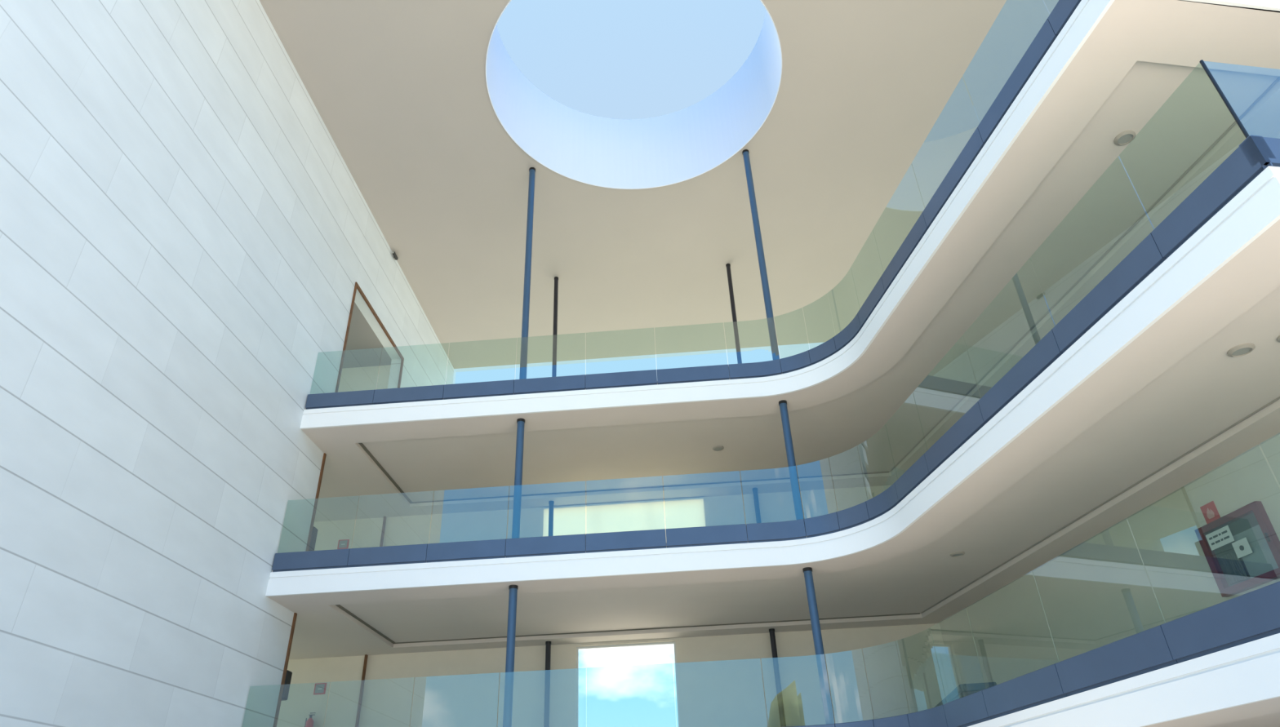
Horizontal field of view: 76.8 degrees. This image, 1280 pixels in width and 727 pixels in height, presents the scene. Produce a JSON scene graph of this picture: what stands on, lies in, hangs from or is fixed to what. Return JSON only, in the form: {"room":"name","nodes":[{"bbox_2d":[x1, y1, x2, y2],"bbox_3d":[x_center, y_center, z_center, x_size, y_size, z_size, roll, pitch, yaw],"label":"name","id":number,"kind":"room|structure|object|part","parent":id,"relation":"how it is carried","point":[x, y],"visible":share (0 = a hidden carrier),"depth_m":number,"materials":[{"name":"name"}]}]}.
{"room":"building atrium","nodes":[
{"label":"building atrium","id":0,"kind":"room"},
{"bbox_2d":[0,0,453,726],"bbox_3d":[-7.458,2.163,16.848,0.350,17.760,19.900,-4,-32,3],"label":"wall","id":1,"kind":"structure","parent":0,"point":[186,240],"depth_m":12.85,"materials":[{"name":"tile"}]},
{"bbox_2d":[273,613,368,726],"bbox_3d":[-6.867,7.454,17.484,0.055,3.020,4.080,-4,-32,3],"label":"door frame","id":2,"kind":"structure","parent":1,"relation":"in","point":[293,625],"depth_m":16.31,"materials":[{"name":"brown wood"}]},
{"bbox_2d":[281,670,292,701],"bbox_3d":[-7.050,6.379,15.993,0.160,0.540,0.228,-4,-32,3],"label":"wall box","id":3,"kind":"object","parent":2,"relation":"attached to","point":[288,677],"visible":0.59,"depth_m":15.95,"materials":[{"name":"black plastic"}]},
{"bbox_2d":[305,453,386,551],"bbox_3d":[-7.000,4.391,19.371,0.055,3.020,4.080,-4,-32,3],"label":"door","id":4,"kind":"structure","parent":1,"relation":"in","point":[324,454],"depth_m":17.99,"materials":[{"name":"brown wood"}]},
{"bbox_2d":[308,526,317,551],"bbox_3d":[-7.160,3.835,17.560,0.160,0.540,0.228,-4,-32,3],"label":"wall box","id":5,"kind":"object","parent":4,"relation":"attached to","point":[314,533],"visible":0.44,"depth_m":17.52,"materials":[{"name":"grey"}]},
{"bbox_2d":[334,282,404,392],"bbox_3d":[-7.168,0.702,21.479,0.055,4.320,3.800,-4,-32,3],"label":"door","id":6,"kind":"structure","parent":1,"relation":"in","point":[357,286],"depth_m":21.30,"materials":[{"name":"brown wood"}]},
{"bbox_2d":[392,251,398,260],"bbox_3d":[-7.283,-3.217,23.953,0.120,0.150,0.350,-4,-32,3],"label":"security camera","id":7,"kind":"object","parent":1,"relation":"attached to","point":[395,257],"visible":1,"depth_m":23.90,"materials":[{"name":"grey"}]},
{"bbox_2d":[337,364,391,392],"bbox_3d":[-9.296,4.070,19.756,3.850,17.700,4.550,-4,-32,3],"label":"wall","id":8,"kind":"structure","parent":0,"point":[367,378],"depth_m":24.32,"materials":[{"name":"white paint"}]},
{"bbox_2d":[342,302,391,368],"bbox_3d":[-9.524,-1.045,22.789,3.850,0.200,4.350,-4,-32,3],"label":"ceiling","id":9,"kind":"structure","parent":0,"point":[364,348],"depth_m":23.63,"materials":[{"name":"grey paint"}]},
{"bbox_2d":[276,484,954,726],"bbox_3d":[-1.829,8.055,19.215,18.210,9.800,0.220,-4,-32,3],"label":"wall","id":10,"kind":"structure","parent":0,"point":[873,673],"depth_m":19.36,"materials":[{"name":"white paint"}]},
{"bbox_2d":[304,712,315,726],"bbox_3d":[-7.853,8.627,19.162,0.212,0.615,0.195,-4,-32,3],"label":"fire extinguisher","id":11,"kind":"object","parent":10,"relation":"attached to","point":[309,723],"visible":1,"depth_m":19.16,"materials":[{"name":"red metal"}]},
{"bbox_2d":[313,683,326,694],"bbox_3d":[-7.802,7.934,19.685,0.290,0.260,0.019,-4,-32,3],"label":"sign","id":12,"kind":"object","parent":10,"relation":"attached to","point":[319,688],"visible":1,"depth_m":19.68,"materials":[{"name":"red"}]},
{"bbox_2d":[337,539,349,549],"bbox_3d":[-7.937,4.837,21.593,0.290,0.260,0.019,-4,-32,3],"label":"sign","id":13,"kind":"object","parent":10,"relation":"attached to","point":[343,544],"visible":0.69,"depth_m":21.59,"materials":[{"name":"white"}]},
{"bbox_2d":[542,497,705,537],"bbox_3d":[-0.404,4.797,20.917,4.320,2.542,0.044,-4,-32,3],"label":"window","id":14,"kind":"structure","parent":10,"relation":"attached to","point":[677,513],"depth_m":21.36,"materials":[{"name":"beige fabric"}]},
{"bbox_2d":[576,641,680,726],"bbox_3d":[-0.295,8.021,19.116,2.440,2.640,0.050,-4,-32,3],"label":"window","id":15,"kind":"structure","parent":10,"relation":"in","point":[671,642],"depth_m":19.62,"materials":[{"name":"white metal"}]},
{"bbox_2d":[259,0,1058,368],"bbox_3d":[3.855,-6.014,20.837,23.000,0.500,19.900,-4,-32,3],"label":"ceiling","id":16,"kind":"structure","parent":0,"point":[877,101],"depth_m":21.88,"materials":[{"name":"paint"}]},
{"bbox_2d":[485,0,782,189],"bbox_3d":[-0.197,-8.128,20.049,7.200,3.630,7.200,-4,-32,3],"label":"skylight","id":17,"kind":"object","parent":16,"relation":"attached to","point":[688,143],"visible":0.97,"depth_m":22.00,"materials":[{"name":"white paint"}]},
{"bbox_2d":[266,219,1279,659],"bbox_3d":[-0.758,2.718,13.661,21.214,0.580,14.620,-4,-32,3],"label":"ceiling","id":18,"kind":"structure","parent":0,"point":[1175,387],"depth_m":14.08,"materials":[{"name":"paint"}]},
{"bbox_2d":[511,418,524,538],"bbox_3d":[-2.511,2.506,16.628,0.250,3.020,0.250,-4,-32,3],"label":"steel column","id":19,"kind":"structure","parent":18,"relation":"on","point":[521,422],"depth_m":16.63,"materials":[{"name":"blue metal"}]},
{"bbox_2d":[548,501,554,536],"bbox_3d":[-2.293,4.953,20.615,0.198,3.020,0.198,-4,-32,3],"label":"steel column","id":20,"kind":"structure","parent":18,"relation":"on","point":[551,504],"depth_m":21.11,"materials":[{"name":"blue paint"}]},
{"bbox_2d":[752,488,761,523],"bbox_3d":[3.067,4.568,20.369,0.198,3.020,0.198,-4,-32,3],"label":"steel column","id":21,"kind":"structure","parent":18,"relation":"on","point":[754,490],"depth_m":20.86,"materials":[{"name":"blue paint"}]},
{"bbox_2d":[271,59,1279,572],"bbox_3d":[2.035,1.244,13.238,19.034,1.511,6.056,-25,-38,31],"label":"glass balustrade","id":22,"kind":"object","parent":18,"relation":"on","point":[1255,153],"visible":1,"depth_m":12.69,"materials":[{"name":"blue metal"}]},
{"bbox_3d":[-6.433,3.879,15.841,1.492,0.381,0.130,-4,-32,3],"label":"rail","id":23,"kind":"part","parent":22,"relation":"part of","materials":[{"name":"blue metal"}]},
{"bbox_3d":[-4.914,3.770,15.771,1.542,0.381,0.130,-4,-32,3],"label":"rail","id":24,"kind":"part","parent":22,"relation":"part of","materials":[{"name":"blue metal"}]},
{"bbox_3d":[-3.369,3.659,15.700,1.542,0.381,0.130,-4,-32,3],"label":"rail","id":25,"kind":"part","parent":22,"relation":"part of","materials":[{"name":"blue metal"}]},
{"bbox_3d":[-1.820,3.548,15.629,1.552,0.381,0.130,-4,-32,3],"label":"rail","id":26,"kind":"part","parent":22,"relation":"part of","materials":[{"name":"blue metal"}]},
{"bbox_3d":[-0.271,3.437,15.558,1.542,0.381,0.130,-4,-32,3],"label":"rail","id":27,"kind":"part","parent":22,"relation":"part of","materials":[{"name":"blue metal"}]},
{"bbox_3d":[1.274,3.326,15.487,1.542,0.381,0.130,-4,-32,3],"label":"rail","id":28,"kind":"part","parent":22,"relation":"part of","materials":[{"name":"blue metal"}]},
{"bbox_3d":[2.606,3.221,15.411,1.126,0.381,0.172,-6,-32,6],"label":"rail","id":29,"kind":"part","parent":22,"relation":"part of","materials":[{"name":"blue metal"}]},
{"bbox_3d":[3.446,3.062,15.211,0.678,0.381,0.156,-18,-35,24],"label":"rail","id":30,"kind":"part","parent":22,"relation":"part of","materials":[{"name":"blue metal"}]},
{"bbox_3d":[3.963,2.827,14.868,0.156,0.381,0.683,24,-40,-36],"label":"rail","id":31,"kind":"part","parent":22,"relation":"part of","materials":[{"name":"blue metal"}]},
{"bbox_3d":[4.356,2.458,14.296,0.179,0.381,0.936,9,-33,-18],"label":"rail","id":32,"kind":"part","parent":22,"relation":"part of","materials":[{"name":"blue metal"}]},
{"bbox_3d":[4.572,1.916,13.432,0.130,0.381,1.163,3,-32,-8],"label":"rail","id":33,"kind":"part","parent":22,"relation":"part of","materials":[{"name":"blue metal"}]},
{"bbox_3d":[4.783,1.154,12.209,0.130,0.381,1.735,3,-32,-8],"label":"rail","id":34,"kind":"part","parent":22,"relation":"part of","materials":[{"name":"blue metal"}]},
{"bbox_3d":[5.043,0.214,10.702,0.130,0.381,1.837,3,-32,-8],"label":"rail","id":35,"kind":"part","parent":22,"relation":"part of","materials":[{"name":"blue metal"}]},
{"bbox_3d":[5.309,-0.744,9.166,0.130,0.381,1.807,3,-32,-8],"label":"rail","id":36,"kind":"part","parent":22,"relation":"part of","materials":[{"name":"blue metal"}]},
{"bbox_3d":[5.538,-1.571,7.838,0.130,0.381,1.339,3,-32,-8],"label":"rail","id":37,"kind":"part","parent":22,"relation":"part of","materials":[{"name":"metal"}]},
{"bbox_3d":[5.602,-2.527,7.732,0.032,1.130,0.032,-4,-32,3],"label":"corner post","id":38,"kind":"part","parent":22,"relation":"part of","materials":[{"name":"black metal"}]},
{"bbox_3d":[6.301,-1.857,7.429,1.496,0.381,0.130,3,-32,-8],"label":"rail","id":39,"kind":"part","parent":22,"relation":"part of","materials":[{"name":"metal"}]},
{"bbox_2d":[778,400,804,519],"bbox_3d":[3.089,2.105,16.371,0.250,3.020,0.250,-4,-32,3],"label":"steel column","id":40,"kind":"structure","parent":18,"relation":"on","point":[783,404],"depth_m":16.39,"materials":[{"name":"blue metal"}]},
{"bbox_2d":[950,551,964,557],"bbox_3d":[5.959,3.586,15.148,0.270,0.035,0.270,-4,-32,3],"label":"recessed light","id":41,"kind":"object","parent":18,"relation":"in","point":[956,554],"visible":1,"depth_m":15.11,"materials":[{"name":"beige"}]},
{"bbox_2d":[1226,343,1255,357],"bbox_3d":[6.821,-0.142,9.157,0.270,0.035,0.270,-4,-32,3],"label":"recessed light","id":42,"kind":"object","parent":18,"relation":"in","point":[1242,349],"visible":1,"depth_m":9.14,"materials":[{"name":"beige"}]},
{"bbox_2d":[301,0,1279,522],"bbox_3d":[-0.918,-0.249,15.702,21.133,0.580,14.260,-4,-32,3],"label":"ceiling","id":43,"kind":"structure","parent":0,"point":[1064,193],"depth_m":15.27,"materials":[{"name":"paint"}]},
{"bbox_2d":[519,167,535,379],"bbox_3d":[-2.716,-2.199,19.527,0.250,6.880,0.250,-4,-32,3],"label":"steel column","id":44,"kind":"structure","parent":43,"relation":"on","point":[526,308],"depth_m":19.37,"materials":[{"name":"blue metal"}]},
{"bbox_2d":[551,276,558,377],"bbox_3d":[-2.498,0.247,23.513,0.198,6.880,0.198,-4,-32,3],"label":"steel column","id":45,"kind":"structure","parent":43,"relation":"on","point":[556,278],"depth_m":24.26,"materials":[{"name":"metal"}]},
{"bbox_2d":[305,0,1081,409],"bbox_3d":[1.824,-1.735,15.257,18.805,1.511,5.913,-24,-38,31],"label":"trim","id":46,"kind":"structure","parent":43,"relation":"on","point":[1063,10],"depth_m":17.14,"materials":[{"name":"blue metal"}]},
{"bbox_3d":[-6.566,0.816,17.728,1.492,0.381,0.130,-4,-32,3],"label":"rail","id":47,"kind":"part","parent":46,"relation":"part of","materials":[{"name":"blue metal"}]},
{"bbox_3d":[-5.047,0.707,17.658,1.542,0.381,0.130,-4,-32,3],"label":"rail","id":48,"kind":"part","parent":46,"relation":"part of","materials":[{"name":"blue metal"}]},
{"bbox_3d":[-3.502,0.596,17.587,1.542,0.381,0.130,-4,-32,3],"label":"rail","id":49,"kind":"part","parent":46,"relation":"part of","materials":[{"name":"blue metal"}]},
{"bbox_3d":[-1.953,0.485,17.516,1.552,0.381,0.130,-4,-32,3],"label":"rail","id":50,"kind":"part","parent":46,"relation":"part of","materials":[{"name":"blue metal"}]},
{"bbox_3d":[-0.404,0.374,17.445,1.542,0.381,0.130,-4,-32,3],"label":"rail","id":51,"kind":"part","parent":46,"relation":"part of","materials":[{"name":"blue metal"}]},
{"bbox_3d":[1.141,0.263,17.374,1.542,0.381,0.130,-4,-32,3],"label":"rail","id":52,"kind":"part","parent":46,"relation":"part of","materials":[{"name":"blue metal"}]},
{"bbox_3d":[2.472,0.158,17.298,1.126,0.381,0.172,-6,-32,6],"label":"rail","id":53,"kind":"part","parent":46,"relation":"part of","materials":[{"name":"blue metal"}]},
{"bbox_3d":[3.313,-0.002,17.098,0.678,0.381,0.156,-18,-35,24],"label":"rail","id":54,"kind":"part","parent":46,"relation":"part of","materials":[{"name":"blue metal"}]},
{"bbox_3d":[3.830,-0.236,16.754,0.156,0.381,0.683,24,-40,-36],"label":"rail","id":55,"kind":"part","parent":46,"relation":"part of","materials":[{"name":"blue metal"}]},
{"bbox_3d":[4.223,-0.605,16.183,0.179,0.381,0.936,9,-33,-18],"label":"rail","id":56,"kind":"part","parent":46,"relation":"part of","materials":[{"name":"blue metal"}]},
{"bbox_3d":[4.439,-1.147,15.318,0.130,0.381,1.163,3,-32,-8],"label":"rail","id":57,"kind":"part","parent":46,"relation":"part of","materials":[{"name":"blue metal"}]},
{"bbox_3d":[4.650,-1.909,14.095,0.130,0.381,1.735,3,-32,-8],"label":"rail","id":58,"kind":"part","parent":46,"relation":"part of","materials":[{"name":"metal"}]},
{"bbox_3d":[4.910,-2.849,12.589,0.130,0.381,1.837,3,-32,-8],"label":"rail","id":59,"kind":"part","parent":46,"relation":"part of","materials":[{"name":"metal"}]},
{"bbox_3d":[5.176,-3.807,11.053,0.130,0.381,1.807,3,-32,-8],"label":"rail","id":60,"kind":"part","parent":46,"relation":"part of","materials":[{"name":"blue stone"}]},
{"bbox_3d":[5.378,-4.537,9.880,0.130,0.381,0.970,3,-32,-8],"label":"rail","id":61,"kind":"part","parent":46,"relation":"part of","materials":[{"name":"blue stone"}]},
{"bbox_2d":[712,445,724,451],"bbox_3d":[1.857,2.023,19.190,0.270,0.035,0.270,-4,-32,3],"label":"recessed light","id":62,"kind":"object","parent":43,"relation":"in","point":[717,448],"visible":1,"depth_m":19.16,"materials":[{"name":"beige plastic"}]},
{"bbox_2d":[725,263,742,364],"bbox_3d":[2.863,-0.137,23.267,0.198,6.880,0.198,-4,-32,3],"label":"steel column","id":63,"kind":"structure","parent":43,"relation":"on","point":[727,265],"depth_m":24.03,"materials":[{"name":"black metal"}]},
{"bbox_2d":[742,149,779,359],"bbox_3d":[2.884,-2.600,19.270,0.250,6.880,0.250,-4,-32,3],"label":"steel column","id":64,"kind":"structure","parent":43,"relation":"on","point":[771,329],"depth_m":19.13,"materials":[{"name":"blue metal"}]},
{"bbox_2d":[1113,130,1135,146],"bbox_3d":[6.721,-3.119,11.187,0.270,0.035,0.270,-4,-32,3],"label":"recessed light","id":65,"kind":"object","parent":43,"relation":"in","point":[1124,138],"visible":1,"depth_m":11.18,"materials":[{"name":"beige"}]},
{"bbox_2d":[939,134,1279,688],"bbox_3d":[8.531,3.195,12.058,0.293,9.800,16.336,3,-32,-8],"label":"wall","id":66,"kind":"structure","parent":0,"point":[1151,569],"depth_m":13.80,"materials":[{"name":"white paint"}]},
{"bbox_2d":[265,166,1279,596],"bbox_3d":[2.063,2.060,12.680,19.033,0.462,5.982,-25,-38,31],"label":"trim","id":67,"kind":"structure","parent":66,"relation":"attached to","point":[1255,208],"depth_m":12.63,"materials":[{"name":"white paint"}]},
{"bbox_2d":[300,0,1279,429],"bbox_3d":[1.852,-0.918,14.698,18.806,0.462,5.839,-24,-38,31],"label":"trim","id":68,"kind":"structure","parent":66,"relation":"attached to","point":[1087,15],"depth_m":16.39,"materials":[{"name":"white paint"}]},
{"bbox_2d":[335,396,1279,644],"bbox_3d":[1.250,2.972,13.840,15.419,0.010,12.479,-4,-32,3],"label":"trim","id":69,"kind":"structure","parent":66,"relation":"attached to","point":[1278,397],"depth_m":17.46,"materials":[{"name":"brown"}]},
{"bbox_2d":[358,76,1279,503],"bbox_3d":[1.090,0.006,15.882,15.338,0.010,12.119,-4,-32,3],"label":"trim","id":70,"kind":"structure","parent":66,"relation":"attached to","point":[1277,79],"depth_m":18.28,"materials":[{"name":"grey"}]},
{"bbox_2d":[967,633,1279,726],"bbox_3d":[2.196,5.123,10.793,19.033,0.462,5.982,-25,-38,31],"label":"trim","id":71,"kind":"structure","parent":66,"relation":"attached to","point":[1249,673],"depth_m":7.95,"materials":[{"name":"white paint"}]},
{"bbox_2d":[1200,501,1220,524],"bbox_3d":[8.437,2.216,11.940,0.016,0.290,0.260,3,-32,-8],"label":"fire sign","id":72,"kind":"object","parent":66,"relation":"attached to","point":[1210,512],"visible":0.87,"depth_m":11.94,"materials":[{"name":"red plastic"}]},
{"bbox_2d":[1194,501,1279,597],"bbox_3d":[8.445,2.626,11.357,0.130,1.000,1.150,3,-32,-8],"label":"cabinet","id":73,"kind":"object","parent":66,"relation":"attached to","point":[1242,553],"visible":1,"depth_m":11.34,"materials":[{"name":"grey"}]},
{"bbox_3d":[8.503,2.628,11.365,0.012,0.810,0.960,3,-32,-8],"label":"panel","id":74,"kind":"part","parent":73,"relation":"part of","materials":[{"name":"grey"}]},
{"bbox_3d":[8.517,2.592,11.140,0.028,0.615,0.520,3,-32,-8],"label":"equipment plate","id":75,"kind":"part","parent":73,"relation":"part of","materials":[{"name":"grey metal"}]},
{"bbox_2d":[1143,697,1279,726],"bbox_3d":[-0.625,5.781,11.774,21.214,0.580,14.620,-4,-32,3],"label":"floor","id":76,"kind":"structure","parent":0,"point":[1265,713],"depth_m":8.04,"materials":[{"name":"paint"}]},
{"bbox_2d":[502,585,518,726],"bbox_3d":[-2.378,5.569,14.742,0.250,3.020,0.250,-4,-32,3],"label":"steel column","id":77,"kind":"structure","parent":76,"relation":"on","point":[512,614],"depth_m":14.78,"materials":[{"name":"blue metal"}]},
{"bbox_2d":[543,641,551,726],"bbox_3d":[-2.160,8.016,18.728,0.198,3.020,0.198,-4,-32,3],"label":"steel column","id":78,"kind":"structure","parent":76,"relation":"on","point":[548,644],"depth_m":18.96,"materials":[{"name":"metal"}]},
{"bbox_2d":[768,628,786,726],"bbox_3d":[3.201,7.631,18.482,0.198,3.020,0.198,-4,-32,3],"label":"steel column","id":79,"kind":"structure","parent":76,"relation":"on","point":[774,651],"depth_m":18.64,"materials":[{"name":"metal"}]},
{"bbox_2d":[802,567,835,724],"bbox_3d":[3.222,5.168,14.485,0.250,3.020,0.250,-4,-32,3],"label":"steel column","id":80,"kind":"structure","parent":76,"relation":"on","point":[814,615],"depth_m":14.47,"materials":[{"name":"blue metal"}]},
{"bbox_2d":[934,682,996,707],"bbox_3d":[5.675,6.205,14.109,0.580,0.680,2.900,-6,-32,6],"label":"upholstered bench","id":81,"kind":"object","parent":76,"relation":"on","point":[962,691],"visible":0.3,"depth_m":13.05,"materials":[{"name":"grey fabric"}]},
{"bbox_3d":[5.668,6.043,14.208,0.540,0.060,2.860,-6,-32,6],"label":"seat frame","id":82,"kind":"part","parent":81,"relation":"part of","materials":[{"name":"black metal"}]},
{"bbox_2d":[760,581,1279,726],"bbox_3d":[2.168,4.307,11.352,19.034,1.511,6.056,-25,-38,31],"label":"trim","id":83,"kind":"structure","parent":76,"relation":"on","point":[1253,615],"depth_m":8.66,"materials":[{"name":"blue metal"}]},
{"bbox_3d":[2.739,6.285,13.525,1.126,0.381,0.172,-6,-32,6],"label":"rail","id":84,"kind":"part","parent":83,"relation":"part of","materials":[{"name":"blue metal"}]},
{"bbox_3d":[3.579,6.125,13.324,0.678,0.381,0.156,-18,-35,24],"label":"rail","id":85,"kind":"part","parent":83,"relation":"part of","materials":[{"name":"blue metal"}]},
{"bbox_3d":[4.096,5.890,12.981,0.156,0.381,0.683,24,-40,-36],"label":"rail","id":86,"kind":"part","parent":83,"relation":"part of","materials":[{"name":"blue metal"}]},
{"bbox_3d":[4.489,5.521,12.409,0.179,0.381,0.936,9,-33,-18],"label":"rail","id":87,"kind":"part","parent":83,"relation":"part of","materials":[{"name":"blue metal"}]},
{"bbox_3d":[4.705,4.979,11.545,0.130,0.381,1.163,3,-32,-8],"label":"rail","id":88,"kind":"part","parent":83,"relation":"part of","materials":[{"name":"blue metal"}]},
{"bbox_3d":[4.916,4.217,10.322,0.130,0.381,1.735,3,-32,-8],"label":"rail","id":89,"kind":"part","parent":83,"relation":"part of","materials":[{"name":"blue metal"}]},
{"bbox_3d":[5.176,3.277,8.815,0.130,0.381,1.837,3,-32,-8],"label":"rail","id":90,"kind":"part","parent":83,"relation":"part of","materials":[{"name":"blue metal"}]},
{"bbox_3d":[5.442,2.320,7.279,0.130,0.381,1.807,3,-32,-8],"label":"rail","id":91,"kind":"part","parent":83,"relation":"part of","materials":[{"name":"blue metal"}]}
]}

